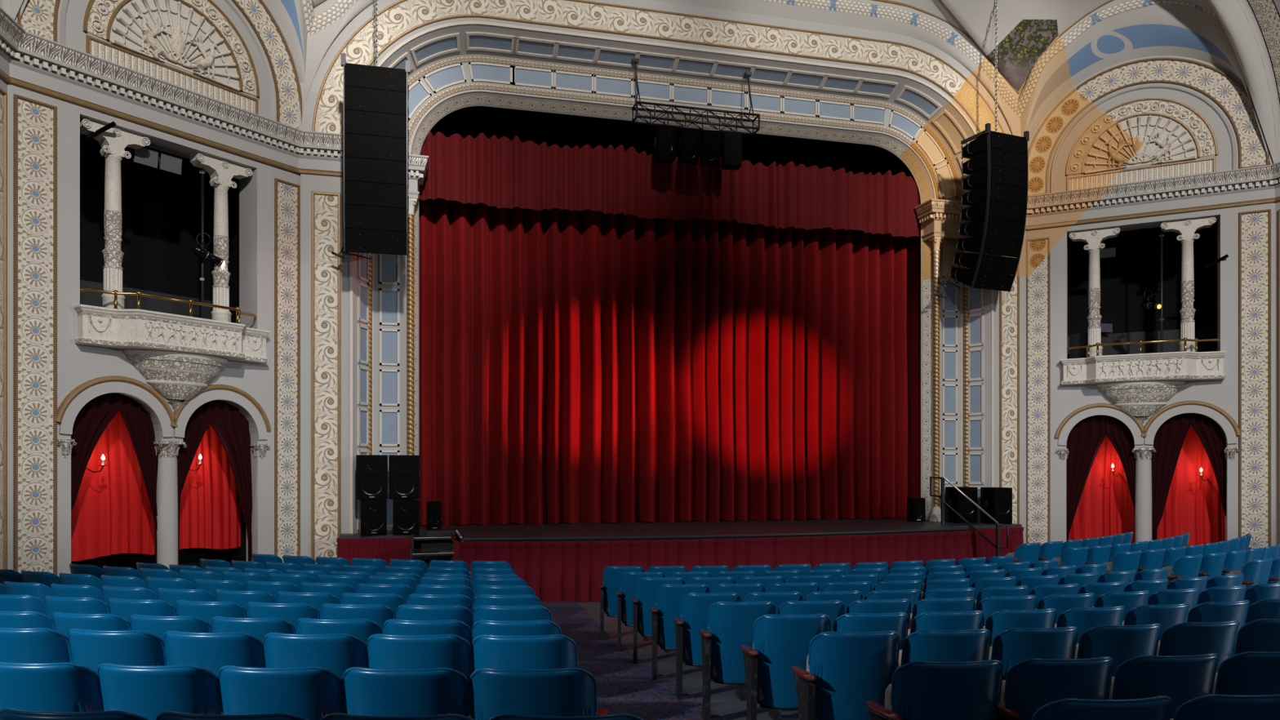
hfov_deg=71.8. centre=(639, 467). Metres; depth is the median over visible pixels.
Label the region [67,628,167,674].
seat
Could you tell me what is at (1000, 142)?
grille
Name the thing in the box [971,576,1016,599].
seat
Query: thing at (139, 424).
drape
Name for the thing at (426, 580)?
seat
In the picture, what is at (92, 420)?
drape
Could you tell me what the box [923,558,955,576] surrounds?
seat
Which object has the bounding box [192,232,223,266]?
spotlight
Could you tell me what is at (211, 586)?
seat
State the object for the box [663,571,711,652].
seat
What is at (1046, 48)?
ceiling
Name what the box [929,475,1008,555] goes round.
stair handrail
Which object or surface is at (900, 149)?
trim
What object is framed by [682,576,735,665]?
seat
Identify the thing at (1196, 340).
railing
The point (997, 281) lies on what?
grille
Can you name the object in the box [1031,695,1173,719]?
seat
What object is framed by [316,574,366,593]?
seat
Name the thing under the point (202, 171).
pole
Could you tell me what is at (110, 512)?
curtain
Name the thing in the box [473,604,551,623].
seat
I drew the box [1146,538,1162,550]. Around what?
seat
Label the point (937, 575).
seat
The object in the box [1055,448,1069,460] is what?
pilaster capital
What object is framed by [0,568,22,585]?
seat
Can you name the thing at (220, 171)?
column
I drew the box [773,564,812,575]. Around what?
seat
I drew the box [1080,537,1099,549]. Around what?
seat
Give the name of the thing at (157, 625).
seat
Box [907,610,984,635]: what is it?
seat
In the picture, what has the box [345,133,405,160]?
grille
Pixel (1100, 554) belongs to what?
seat
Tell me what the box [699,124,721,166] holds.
speaker
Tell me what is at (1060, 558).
seat cushion
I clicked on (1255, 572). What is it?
seat
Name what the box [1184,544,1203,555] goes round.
seat
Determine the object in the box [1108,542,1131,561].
seat
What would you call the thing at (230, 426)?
drape
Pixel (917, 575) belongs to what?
seat
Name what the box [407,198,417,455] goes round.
twisted column
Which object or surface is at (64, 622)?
seat
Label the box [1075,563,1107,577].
seat
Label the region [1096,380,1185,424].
corbel
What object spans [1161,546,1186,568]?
seat
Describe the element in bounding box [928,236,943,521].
twisted column
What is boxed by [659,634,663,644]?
seat cushion
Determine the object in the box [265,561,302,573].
seat
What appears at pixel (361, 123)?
grille
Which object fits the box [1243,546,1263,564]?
seat
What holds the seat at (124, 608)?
on the floor
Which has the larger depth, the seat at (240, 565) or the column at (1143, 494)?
the column at (1143, 494)
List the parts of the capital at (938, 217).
moulding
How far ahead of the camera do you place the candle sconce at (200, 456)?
13.71 m
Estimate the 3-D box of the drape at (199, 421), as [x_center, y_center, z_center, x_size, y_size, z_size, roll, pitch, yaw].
[-6.847,0.570,13.557,0.066,3.300,0.559,0,0,36]
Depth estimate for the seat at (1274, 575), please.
10.05 m
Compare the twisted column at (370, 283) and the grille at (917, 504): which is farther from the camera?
the grille at (917, 504)
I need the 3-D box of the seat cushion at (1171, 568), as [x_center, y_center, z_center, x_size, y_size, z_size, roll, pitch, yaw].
[6.511,1.431,10.745,0.446,0.455,0.185,0,0,-30]
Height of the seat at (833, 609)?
0.908 m
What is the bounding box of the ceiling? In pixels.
[9,0,1275,164]
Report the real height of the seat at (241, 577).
0.908 m
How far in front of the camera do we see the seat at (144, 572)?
9.18 m
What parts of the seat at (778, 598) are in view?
backrest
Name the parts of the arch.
scroll panel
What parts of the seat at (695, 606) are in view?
armrest, trim, backrest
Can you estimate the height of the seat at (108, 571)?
0.908 m
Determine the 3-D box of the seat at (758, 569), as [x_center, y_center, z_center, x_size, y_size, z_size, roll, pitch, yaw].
[1.336,1.644,10.917,0.549,0.908,0.409,0,0,-8]
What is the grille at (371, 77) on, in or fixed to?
attached to the array at (376, 98)
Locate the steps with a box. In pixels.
[412,532,455,568]
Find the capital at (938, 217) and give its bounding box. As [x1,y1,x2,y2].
[915,198,972,241]
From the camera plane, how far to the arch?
15.80 m
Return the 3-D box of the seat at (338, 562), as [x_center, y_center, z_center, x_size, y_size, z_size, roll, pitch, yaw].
[-3.964,1.622,11.639,0.571,0.908,0.409,0,0,18]
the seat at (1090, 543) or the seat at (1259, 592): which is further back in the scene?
the seat at (1090, 543)
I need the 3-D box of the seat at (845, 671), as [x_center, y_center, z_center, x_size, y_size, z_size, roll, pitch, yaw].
[1.145,1.334,4.912,0.549,0.908,0.406,0,0,-5]
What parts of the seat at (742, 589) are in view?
backrest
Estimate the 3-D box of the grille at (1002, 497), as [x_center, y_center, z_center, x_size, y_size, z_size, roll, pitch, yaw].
[7.198,0.770,17.523,0.391,0.684,0.016,0,0,-14]
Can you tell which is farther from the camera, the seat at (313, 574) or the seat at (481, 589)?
the seat at (313, 574)
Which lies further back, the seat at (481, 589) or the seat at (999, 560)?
the seat at (999, 560)
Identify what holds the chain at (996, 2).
hanging from the ceiling
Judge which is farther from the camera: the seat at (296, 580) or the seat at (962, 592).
the seat at (296, 580)
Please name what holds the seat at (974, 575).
on the floor
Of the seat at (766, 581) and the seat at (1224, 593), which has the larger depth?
the seat at (766, 581)
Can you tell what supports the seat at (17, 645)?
on the floor
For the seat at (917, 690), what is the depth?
3.83 m
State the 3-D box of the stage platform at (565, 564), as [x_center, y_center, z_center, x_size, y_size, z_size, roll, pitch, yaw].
[1.145,1.609,16.692,10.600,1.023,4.675,0,0,-14]
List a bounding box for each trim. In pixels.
[0,0,1279,163]
[0,6,343,177]
[341,154,428,204]
[352,24,991,533]
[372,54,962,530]
[410,92,933,519]
[1024,161,1279,230]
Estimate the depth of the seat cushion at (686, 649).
7.39 m
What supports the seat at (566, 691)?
on the floor
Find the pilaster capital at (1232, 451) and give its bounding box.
[1223,447,1239,460]
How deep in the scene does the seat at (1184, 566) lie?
10.51 m
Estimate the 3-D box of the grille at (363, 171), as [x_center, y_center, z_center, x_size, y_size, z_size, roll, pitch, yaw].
[-4.190,-4.697,14.027,0.912,0.346,0.015,0,0,-14]
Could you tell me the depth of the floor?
8.54 m
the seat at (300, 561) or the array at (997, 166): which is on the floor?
the seat at (300, 561)
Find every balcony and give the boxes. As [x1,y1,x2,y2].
[73,304,271,364]
[1060,351,1226,385]
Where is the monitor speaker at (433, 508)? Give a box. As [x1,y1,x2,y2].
[426,501,441,529]
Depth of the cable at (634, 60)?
16.53 m
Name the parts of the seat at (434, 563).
backrest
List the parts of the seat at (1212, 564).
armrest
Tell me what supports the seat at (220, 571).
on the floor
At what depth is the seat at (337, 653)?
4.32 m
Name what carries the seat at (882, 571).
on the floor
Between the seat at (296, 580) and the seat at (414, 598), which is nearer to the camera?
the seat at (414, 598)
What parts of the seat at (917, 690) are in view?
armrest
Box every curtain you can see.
[71,411,150,561]
[146,423,240,555]
[418,198,920,525]
[1068,435,1134,543]
[1156,425,1225,546]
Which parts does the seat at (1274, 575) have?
armrest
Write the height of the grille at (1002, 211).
0.306 m
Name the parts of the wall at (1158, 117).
medallion panel, gold moulding, plain moulding, gold arch moulding, medallion panel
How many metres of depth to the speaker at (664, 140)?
16.35 m
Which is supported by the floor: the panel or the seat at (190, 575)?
the seat at (190, 575)
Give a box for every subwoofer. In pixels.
[945,486,977,523]
[980,487,1012,524]
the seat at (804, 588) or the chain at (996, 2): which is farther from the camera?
the chain at (996, 2)
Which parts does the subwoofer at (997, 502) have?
handle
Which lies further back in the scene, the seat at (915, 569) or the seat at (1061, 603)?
the seat at (915, 569)
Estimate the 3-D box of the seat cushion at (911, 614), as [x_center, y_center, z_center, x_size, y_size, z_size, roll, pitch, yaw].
[2.297,1.361,6.861,0.428,0.455,0.185,0,0,-10]
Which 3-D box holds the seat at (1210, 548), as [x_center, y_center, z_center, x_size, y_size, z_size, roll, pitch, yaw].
[7.946,1.516,12.562,0.572,0.908,0.409,0,0,-40]
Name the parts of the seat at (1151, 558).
armrest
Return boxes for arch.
[298,0,1026,564]
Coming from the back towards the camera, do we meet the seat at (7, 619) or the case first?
the case
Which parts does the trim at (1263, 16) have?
gold moulding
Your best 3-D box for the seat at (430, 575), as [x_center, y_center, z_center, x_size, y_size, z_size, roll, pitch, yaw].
[-2.018,1.571,9.473,0.571,0.908,0.409,0,0,7]
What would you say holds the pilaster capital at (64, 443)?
attached to the wall at (236, 53)
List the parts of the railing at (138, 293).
post, post, post, post, post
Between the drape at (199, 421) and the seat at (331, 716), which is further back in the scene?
the drape at (199, 421)
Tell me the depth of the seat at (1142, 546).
12.83 m
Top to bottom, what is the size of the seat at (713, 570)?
0.908 m
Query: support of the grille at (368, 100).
attached to the array at (376, 98)
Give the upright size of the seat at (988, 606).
0.908 m
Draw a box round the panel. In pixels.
[132,146,182,174]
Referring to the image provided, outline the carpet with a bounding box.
[541,600,724,719]
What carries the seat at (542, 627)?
on the floor
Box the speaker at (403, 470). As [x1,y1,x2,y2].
[388,455,419,499]
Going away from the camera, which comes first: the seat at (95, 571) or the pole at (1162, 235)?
the seat at (95, 571)
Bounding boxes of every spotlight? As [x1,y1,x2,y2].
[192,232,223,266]
[1141,289,1161,310]
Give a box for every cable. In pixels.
[631,57,640,102]
[744,71,754,116]
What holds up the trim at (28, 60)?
attached to the wall at (3, 85)
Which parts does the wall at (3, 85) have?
scroll panel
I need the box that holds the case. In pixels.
[1086,323,1112,333]
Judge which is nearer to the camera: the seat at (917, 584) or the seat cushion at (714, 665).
the seat cushion at (714, 665)
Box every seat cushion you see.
[640,622,643,632]
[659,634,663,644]
[684,647,688,659]
[711,662,717,677]
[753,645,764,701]
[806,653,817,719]
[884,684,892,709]
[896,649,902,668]
[908,613,912,626]
[988,646,992,659]
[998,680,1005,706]
[1005,552,1014,559]
[1051,556,1061,564]
[1074,644,1078,658]
[1103,561,1112,570]
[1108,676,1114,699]
[1156,640,1159,655]
[1160,565,1173,579]
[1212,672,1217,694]
[1226,570,1241,574]
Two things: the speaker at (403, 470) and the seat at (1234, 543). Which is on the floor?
the seat at (1234, 543)
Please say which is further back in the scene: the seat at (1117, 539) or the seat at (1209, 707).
the seat at (1117, 539)
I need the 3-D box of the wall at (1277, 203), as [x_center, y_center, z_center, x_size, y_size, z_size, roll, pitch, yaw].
[13.311,-3.580,12.056,0.040,12.600,9.322,0,0,-19]
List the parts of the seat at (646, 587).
armrest, backrest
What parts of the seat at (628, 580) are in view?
armrest, backrest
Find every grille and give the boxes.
[345,63,405,91]
[345,86,405,114]
[345,110,405,137]
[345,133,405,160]
[345,157,405,184]
[345,181,405,207]
[346,204,405,231]
[346,228,405,254]
[657,124,675,159]
[680,128,701,163]
[724,132,741,164]
[911,498,924,520]
[957,488,977,522]
[973,271,1013,291]
[978,253,1017,274]
[982,236,1022,257]
[986,218,1024,239]
[988,200,1026,222]
[990,131,1026,153]
[990,182,1026,204]
[991,148,1026,170]
[991,165,1026,187]
[994,488,1012,523]
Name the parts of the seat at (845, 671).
armrest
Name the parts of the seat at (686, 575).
backrest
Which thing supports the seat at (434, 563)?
on the floor
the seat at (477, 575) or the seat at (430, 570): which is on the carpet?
the seat at (477, 575)
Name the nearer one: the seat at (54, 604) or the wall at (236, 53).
the seat at (54, 604)
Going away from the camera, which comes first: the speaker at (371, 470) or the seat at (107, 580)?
the seat at (107, 580)
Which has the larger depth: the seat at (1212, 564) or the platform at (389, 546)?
the platform at (389, 546)
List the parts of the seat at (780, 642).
armrest, trim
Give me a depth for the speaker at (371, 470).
14.70 m
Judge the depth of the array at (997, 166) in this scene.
17.04 m
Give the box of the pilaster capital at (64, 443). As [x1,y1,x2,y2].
[56,439,76,457]
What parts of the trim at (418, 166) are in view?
moulding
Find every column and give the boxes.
[80,116,150,309]
[153,441,186,568]
[190,151,252,322]
[367,253,372,454]
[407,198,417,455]
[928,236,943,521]
[963,250,969,487]
[1068,226,1119,357]
[1131,448,1155,542]
[1160,216,1216,351]
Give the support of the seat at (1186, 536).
on the floor
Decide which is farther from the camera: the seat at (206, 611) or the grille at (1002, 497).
the grille at (1002, 497)
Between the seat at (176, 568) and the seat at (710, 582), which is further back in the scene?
the seat at (176, 568)
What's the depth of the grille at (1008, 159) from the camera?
16.91 m
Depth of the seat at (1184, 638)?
5.03 m
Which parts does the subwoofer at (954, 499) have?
handle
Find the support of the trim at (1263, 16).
attached to the wall at (236, 53)
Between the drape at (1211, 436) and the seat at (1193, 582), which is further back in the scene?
the drape at (1211, 436)
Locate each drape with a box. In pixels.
[71,393,119,511]
[119,394,158,563]
[175,400,210,564]
[210,400,252,561]
[1066,415,1106,540]
[1106,415,1136,518]
[1151,413,1191,539]
[1191,413,1226,516]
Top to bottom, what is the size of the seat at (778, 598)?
0.908 m
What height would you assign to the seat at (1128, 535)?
0.908 m
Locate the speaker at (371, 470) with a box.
[355,454,388,499]
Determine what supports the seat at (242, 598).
on the floor
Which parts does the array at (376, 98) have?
rigging plate, rigging plate, stabiliser arm, bumper frame, handle, handle, handle, handle, handle, handle, handle, handle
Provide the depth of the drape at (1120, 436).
17.76 m
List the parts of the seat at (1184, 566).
armrest, backrest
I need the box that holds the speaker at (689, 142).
[677,121,701,164]
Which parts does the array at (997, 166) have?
stabiliser arm, handle, handle, handle, handle, handle, handle, handle, rigging plate, rigging plate, rigging plate, rigging plate, rigging plate, rigging plate, rigging plate, rigging plate, rigging plate, bumper frame, rigging plate, rigging plate, rigging plate, rigging plate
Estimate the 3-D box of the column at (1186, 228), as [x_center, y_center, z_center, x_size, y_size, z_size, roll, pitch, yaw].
[10.694,-3.450,17.282,0.929,2.740,0.319,0,0,25]
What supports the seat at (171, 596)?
on the floor
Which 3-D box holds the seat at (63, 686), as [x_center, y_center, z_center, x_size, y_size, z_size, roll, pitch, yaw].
[-2.494,1.256,3.810,0.571,0.908,0.409,0,0,6]
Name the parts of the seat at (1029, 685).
armrest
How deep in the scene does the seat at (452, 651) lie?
4.29 m
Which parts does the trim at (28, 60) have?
gold moulding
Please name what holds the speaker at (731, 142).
hanging from the lighting truss
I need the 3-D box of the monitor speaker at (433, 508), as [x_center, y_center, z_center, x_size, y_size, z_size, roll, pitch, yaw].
[-3.701,0.867,15.866,0.254,0.500,0.284,0,0,-20]
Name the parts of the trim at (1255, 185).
gold moulding, moulding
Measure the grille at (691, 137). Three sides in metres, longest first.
0.589 x 0.326 x 0.016 m
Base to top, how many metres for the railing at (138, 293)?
0.276 m
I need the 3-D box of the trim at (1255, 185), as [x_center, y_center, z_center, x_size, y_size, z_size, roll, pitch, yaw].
[12.074,-5.260,13.614,2.839,0.660,12.957,0,0,-34]
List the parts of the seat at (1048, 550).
armrest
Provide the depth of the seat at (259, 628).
5.16 m
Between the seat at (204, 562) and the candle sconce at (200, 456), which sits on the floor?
the seat at (204, 562)
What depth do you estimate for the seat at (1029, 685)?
3.88 m
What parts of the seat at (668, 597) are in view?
armrest, trim, backrest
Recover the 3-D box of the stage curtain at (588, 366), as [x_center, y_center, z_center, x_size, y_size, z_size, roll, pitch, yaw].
[0.800,-2.333,18.035,11.000,6.894,0.501,0,0,-14]
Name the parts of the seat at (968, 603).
backrest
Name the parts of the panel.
louvre panel, louvre panel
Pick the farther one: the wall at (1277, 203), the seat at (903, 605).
the wall at (1277, 203)
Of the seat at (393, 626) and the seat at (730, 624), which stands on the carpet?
the seat at (730, 624)
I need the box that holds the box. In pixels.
[1069,333,1107,358]
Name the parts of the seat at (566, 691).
armrest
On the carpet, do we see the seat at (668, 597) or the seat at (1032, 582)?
the seat at (668, 597)
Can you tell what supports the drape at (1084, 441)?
hanging from the wall at (1158, 117)
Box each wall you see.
[0,77,7,569]
[7,0,302,576]
[430,106,912,542]
[1026,55,1275,548]
[1275,201,1279,545]
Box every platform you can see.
[336,530,410,565]
[419,517,973,602]
[916,520,1023,561]
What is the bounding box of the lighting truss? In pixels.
[631,101,759,135]
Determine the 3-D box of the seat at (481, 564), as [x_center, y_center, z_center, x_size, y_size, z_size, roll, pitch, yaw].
[-1.837,1.622,11.170,0.571,0.908,0.409,0,0,7]
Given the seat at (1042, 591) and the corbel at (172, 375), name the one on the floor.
the seat at (1042, 591)
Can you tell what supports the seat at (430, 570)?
on the floor
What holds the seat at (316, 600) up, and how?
on the floor
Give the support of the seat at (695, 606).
on the carpet
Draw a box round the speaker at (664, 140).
[653,120,675,164]
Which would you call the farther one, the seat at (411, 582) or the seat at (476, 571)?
the seat at (476, 571)
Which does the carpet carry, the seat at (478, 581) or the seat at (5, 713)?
the seat at (478, 581)
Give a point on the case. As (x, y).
(1106, 328)
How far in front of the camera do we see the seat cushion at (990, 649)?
5.04 m
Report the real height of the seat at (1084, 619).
0.908 m
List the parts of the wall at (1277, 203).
gold moulding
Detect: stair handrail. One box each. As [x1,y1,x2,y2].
[410,498,413,559]
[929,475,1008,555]
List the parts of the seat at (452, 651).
backrest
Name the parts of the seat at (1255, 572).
armrest, backrest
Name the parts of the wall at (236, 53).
medallion panel, gold arch moulding, plain moulding, gold moulding, medallion panel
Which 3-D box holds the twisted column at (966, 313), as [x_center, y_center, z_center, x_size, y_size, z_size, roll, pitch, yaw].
[6.872,-1.817,18.593,0.240,5.895,0.234,0,0,-14]
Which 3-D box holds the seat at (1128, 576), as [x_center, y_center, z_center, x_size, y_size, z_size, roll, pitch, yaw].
[4.932,1.530,9.325,0.549,0.908,0.409,0,0,-22]
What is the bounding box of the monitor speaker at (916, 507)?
[906,497,925,521]
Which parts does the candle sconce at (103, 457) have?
curved arm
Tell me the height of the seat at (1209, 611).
0.908 m
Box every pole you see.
[199,168,205,318]
[1159,230,1164,352]
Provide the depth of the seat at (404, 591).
7.68 m
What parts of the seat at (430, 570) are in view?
backrest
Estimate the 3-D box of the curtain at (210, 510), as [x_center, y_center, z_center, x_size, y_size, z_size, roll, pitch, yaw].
[-7.096,0.135,14.158,0.064,2.430,1.580,0,0,34]
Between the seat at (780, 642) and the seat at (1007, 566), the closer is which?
the seat at (780, 642)
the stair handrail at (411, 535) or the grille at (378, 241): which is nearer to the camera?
the grille at (378, 241)
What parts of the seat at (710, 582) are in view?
backrest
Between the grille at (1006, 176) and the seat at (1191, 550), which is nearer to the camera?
the seat at (1191, 550)
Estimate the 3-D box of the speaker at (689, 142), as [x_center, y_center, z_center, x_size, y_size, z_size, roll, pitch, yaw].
[0.914,-6.050,16.506,0.364,0.740,0.321,0,17,-14]
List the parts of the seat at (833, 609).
backrest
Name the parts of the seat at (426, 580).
backrest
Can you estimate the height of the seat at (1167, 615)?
0.908 m
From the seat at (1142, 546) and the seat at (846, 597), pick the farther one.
the seat at (1142, 546)
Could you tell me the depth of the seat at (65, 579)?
8.40 m
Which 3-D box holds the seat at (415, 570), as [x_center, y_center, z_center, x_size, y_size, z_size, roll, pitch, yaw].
[-2.742,1.614,10.501,0.571,0.908,0.409,0,0,11]
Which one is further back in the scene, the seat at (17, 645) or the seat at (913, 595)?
the seat at (913, 595)
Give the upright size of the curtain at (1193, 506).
2.980 m
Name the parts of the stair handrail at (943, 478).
post, hand rail, post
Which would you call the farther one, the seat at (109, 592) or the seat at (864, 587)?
the seat at (864, 587)
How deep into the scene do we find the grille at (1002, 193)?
16.92 m
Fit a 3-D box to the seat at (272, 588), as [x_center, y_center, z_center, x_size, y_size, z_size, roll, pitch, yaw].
[-3.268,1.469,8.031,0.571,0.908,0.409,0,0,11]
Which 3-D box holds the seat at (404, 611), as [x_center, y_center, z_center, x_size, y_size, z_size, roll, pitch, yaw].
[-1.359,1.367,6.038,0.571,0.908,0.409,0,0,3]
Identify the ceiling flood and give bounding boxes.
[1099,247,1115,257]
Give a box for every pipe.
[86,121,115,139]
[1205,254,1228,267]
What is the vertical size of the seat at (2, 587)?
0.908 m
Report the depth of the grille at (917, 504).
18.13 m
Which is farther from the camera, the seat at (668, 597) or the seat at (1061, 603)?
the seat at (668, 597)
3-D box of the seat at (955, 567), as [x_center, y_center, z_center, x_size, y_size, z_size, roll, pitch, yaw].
[3.586,1.616,10.621,0.549,0.908,0.409,0,0,-19]
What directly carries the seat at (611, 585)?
on the carpet
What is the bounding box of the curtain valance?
[418,130,920,237]
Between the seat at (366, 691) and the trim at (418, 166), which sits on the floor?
the seat at (366, 691)
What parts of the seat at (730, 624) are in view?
armrest, trim, backrest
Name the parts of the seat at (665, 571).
backrest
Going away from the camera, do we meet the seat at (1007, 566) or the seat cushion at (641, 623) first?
the seat cushion at (641, 623)
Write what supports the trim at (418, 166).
attached to the arch
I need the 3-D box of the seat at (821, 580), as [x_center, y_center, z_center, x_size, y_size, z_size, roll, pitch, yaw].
[1.744,1.576,9.340,0.549,0.908,0.409,0,0,-9]
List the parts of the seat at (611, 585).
backrest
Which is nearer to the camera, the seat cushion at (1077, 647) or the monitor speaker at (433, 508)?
the seat cushion at (1077, 647)
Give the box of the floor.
[575,600,799,719]
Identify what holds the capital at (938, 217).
attached to the arch
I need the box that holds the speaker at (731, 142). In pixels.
[720,128,742,169]
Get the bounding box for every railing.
[80,288,257,324]
[1066,337,1220,357]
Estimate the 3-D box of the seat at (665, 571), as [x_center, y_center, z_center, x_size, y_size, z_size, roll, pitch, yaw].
[0.300,1.644,10.816,0.549,0.908,0.409,0,0,-3]
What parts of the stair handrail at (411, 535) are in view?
post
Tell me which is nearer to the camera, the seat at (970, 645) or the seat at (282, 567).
the seat at (970, 645)
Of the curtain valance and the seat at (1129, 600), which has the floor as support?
the seat at (1129, 600)
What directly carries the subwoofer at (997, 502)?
on the platform at (980, 547)
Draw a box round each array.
[331,53,409,260]
[937,123,1029,292]
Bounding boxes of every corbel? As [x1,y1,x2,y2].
[123,349,227,410]
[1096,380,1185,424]
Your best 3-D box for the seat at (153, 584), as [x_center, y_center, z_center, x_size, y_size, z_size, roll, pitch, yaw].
[-4.309,1.469,8.273,0.571,0.908,0.409,0,0,15]
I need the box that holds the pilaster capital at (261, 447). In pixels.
[250,444,270,458]
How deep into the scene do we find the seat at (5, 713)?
2.71 m
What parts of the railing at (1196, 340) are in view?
post, post, post, rail, post, post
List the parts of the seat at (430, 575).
backrest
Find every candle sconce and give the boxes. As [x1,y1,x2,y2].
[85,454,106,472]
[189,453,204,471]
[1110,463,1119,476]
[1198,467,1208,480]
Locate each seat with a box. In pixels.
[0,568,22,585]
[0,583,5,594]
[0,594,48,616]
[0,610,55,630]
[0,627,72,662]
[0,662,104,712]
[0,708,149,719]
[3,581,53,602]
[21,570,61,588]
[44,595,111,620]
[50,583,104,601]
[52,612,131,637]
[58,573,103,593]
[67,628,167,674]
[69,563,104,579]
[97,663,223,719]
[100,574,147,588]
[102,565,141,578]
[102,586,158,606]
[107,598,177,623]
[129,614,212,640]
[136,562,169,573]
[139,568,180,583]
[145,577,195,596]
[155,711,309,719]
[156,587,216,609]
[163,631,266,676]
[168,564,204,576]
[175,600,247,626]
[179,569,222,589]
[194,578,245,600]
[200,558,231,570]
[204,566,242,580]
[211,616,296,643]
[215,589,276,611]
[217,665,344,719]
[222,571,267,591]
[231,560,266,572]
[244,568,283,581]
[245,580,299,603]
[246,601,319,627]
[251,553,282,568]
[263,632,367,679]
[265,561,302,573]
[268,573,315,592]
[276,591,340,613]
[282,555,315,570]
[284,569,326,582]
[295,617,382,645]
[299,582,355,602]
[302,563,341,574]
[315,556,351,571]
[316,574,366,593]
[320,603,395,631]
[320,713,474,719]
[328,570,371,583]
[340,592,405,616]
[342,564,382,575]
[342,666,471,718]
[351,557,388,572]
[356,582,413,604]
[366,633,472,717]
[367,575,418,593]
[375,572,421,584]
[382,618,471,647]
[383,565,425,577]
[389,559,427,573]
[395,604,473,631]
[406,593,474,624]
[415,584,474,613]
[419,576,475,600]
[423,573,475,599]
[426,566,473,590]
[429,560,471,580]
[468,667,608,719]
[471,560,511,577]
[471,567,515,583]
[471,619,561,643]
[471,634,577,672]
[472,573,519,599]
[473,577,527,598]
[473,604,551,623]
[474,594,542,610]
[475,584,535,598]
[488,713,644,719]
[599,565,644,639]
[616,571,665,651]
[631,577,684,663]
[643,565,687,640]
[649,583,709,679]
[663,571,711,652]
[673,591,741,700]
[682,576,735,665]
[688,565,729,577]
[698,600,775,719]
[711,582,764,680]
[713,570,757,583]
[731,564,771,576]
[735,591,802,701]
[737,575,784,591]
[740,613,831,719]
[759,569,801,582]
[766,582,819,600]
[768,600,844,719]
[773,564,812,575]
[786,574,832,591]
[791,630,899,719]
[804,568,844,582]
[804,590,862,613]
[813,562,850,574]
[821,581,871,599]
[831,612,908,649]
[834,573,879,591]
[846,567,886,582]
[846,598,911,625]
[851,561,888,574]
[864,589,920,613]
[865,659,1003,719]
[872,579,922,599]
[880,572,923,588]
[886,560,922,574]
[887,566,925,582]
[896,628,991,669]
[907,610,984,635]
[908,596,975,628]
[920,577,970,599]
[921,570,965,591]
[921,587,976,599]
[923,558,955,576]
[924,564,962,577]
[955,556,986,570]
[963,563,997,577]
[965,568,1005,587]
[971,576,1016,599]
[974,585,1028,610]
[976,595,1036,626]
[982,608,1056,646]
[985,555,1013,568]
[988,626,1078,679]
[996,560,1029,577]
[996,656,1114,719]
[1004,567,1042,586]
[1005,542,1040,566]
[1016,574,1059,595]
[1028,559,1058,575]
[1029,583,1079,608]
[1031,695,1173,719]
[1035,592,1094,623]
[1037,540,1062,560]
[1041,564,1076,582]
[1051,546,1088,569]
[1054,605,1124,644]
[1057,572,1098,593]
[1060,538,1082,556]
[1074,623,1161,676]
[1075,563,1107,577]
[1078,581,1125,606]
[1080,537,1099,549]
[1084,544,1111,564]
[1093,590,1149,621]
[1097,535,1113,546]
[1097,569,1135,588]
[1103,550,1141,573]
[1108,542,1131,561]
[1108,653,1219,718]
[1111,533,1124,546]
[1122,531,1133,543]
[1122,603,1189,640]
[1124,578,1168,599]
[1129,540,1148,553]
[1133,567,1168,581]
[1137,548,1164,573]
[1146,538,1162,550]
[1146,587,1199,617]
[1156,620,1239,672]
[1160,536,1173,550]
[1160,554,1202,584]
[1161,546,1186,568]
[1166,576,1208,593]
[1169,693,1279,719]
[1172,534,1183,547]
[1181,532,1190,547]
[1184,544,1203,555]
[1186,600,1249,635]
[1197,584,1246,604]
[1198,551,1226,579]
[1201,542,1218,556]
[1205,573,1243,589]
[1212,651,1279,695]
[1216,539,1230,553]
[1221,549,1246,574]
[1226,558,1272,588]
[1227,537,1239,552]
[1233,618,1279,655]
[1237,535,1246,551]
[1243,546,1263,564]
[1244,533,1252,551]
[1244,582,1279,607]
[1244,598,1279,624]
[1261,544,1277,559]
[1267,557,1279,583]
[1275,543,1279,559]
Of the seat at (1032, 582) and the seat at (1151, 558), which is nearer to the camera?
the seat at (1032, 582)
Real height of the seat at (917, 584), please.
0.908 m
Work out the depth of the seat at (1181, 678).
3.94 m
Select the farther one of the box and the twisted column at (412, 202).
the box
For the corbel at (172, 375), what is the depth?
12.93 m
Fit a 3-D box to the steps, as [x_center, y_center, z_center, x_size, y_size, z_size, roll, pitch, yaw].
[-3.440,1.620,14.804,0.720,0.960,1.151,0,0,-14]
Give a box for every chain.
[374,0,378,66]
[995,0,997,132]
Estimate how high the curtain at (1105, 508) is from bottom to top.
2.980 m
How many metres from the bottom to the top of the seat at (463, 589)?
0.908 m
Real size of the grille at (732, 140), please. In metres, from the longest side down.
0.589 x 0.326 x 0.016 m
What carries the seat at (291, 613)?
on the floor
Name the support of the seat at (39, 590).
on the floor
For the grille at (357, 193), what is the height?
0.345 m
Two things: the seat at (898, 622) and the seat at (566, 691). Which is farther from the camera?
the seat at (898, 622)
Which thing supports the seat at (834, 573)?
on the floor

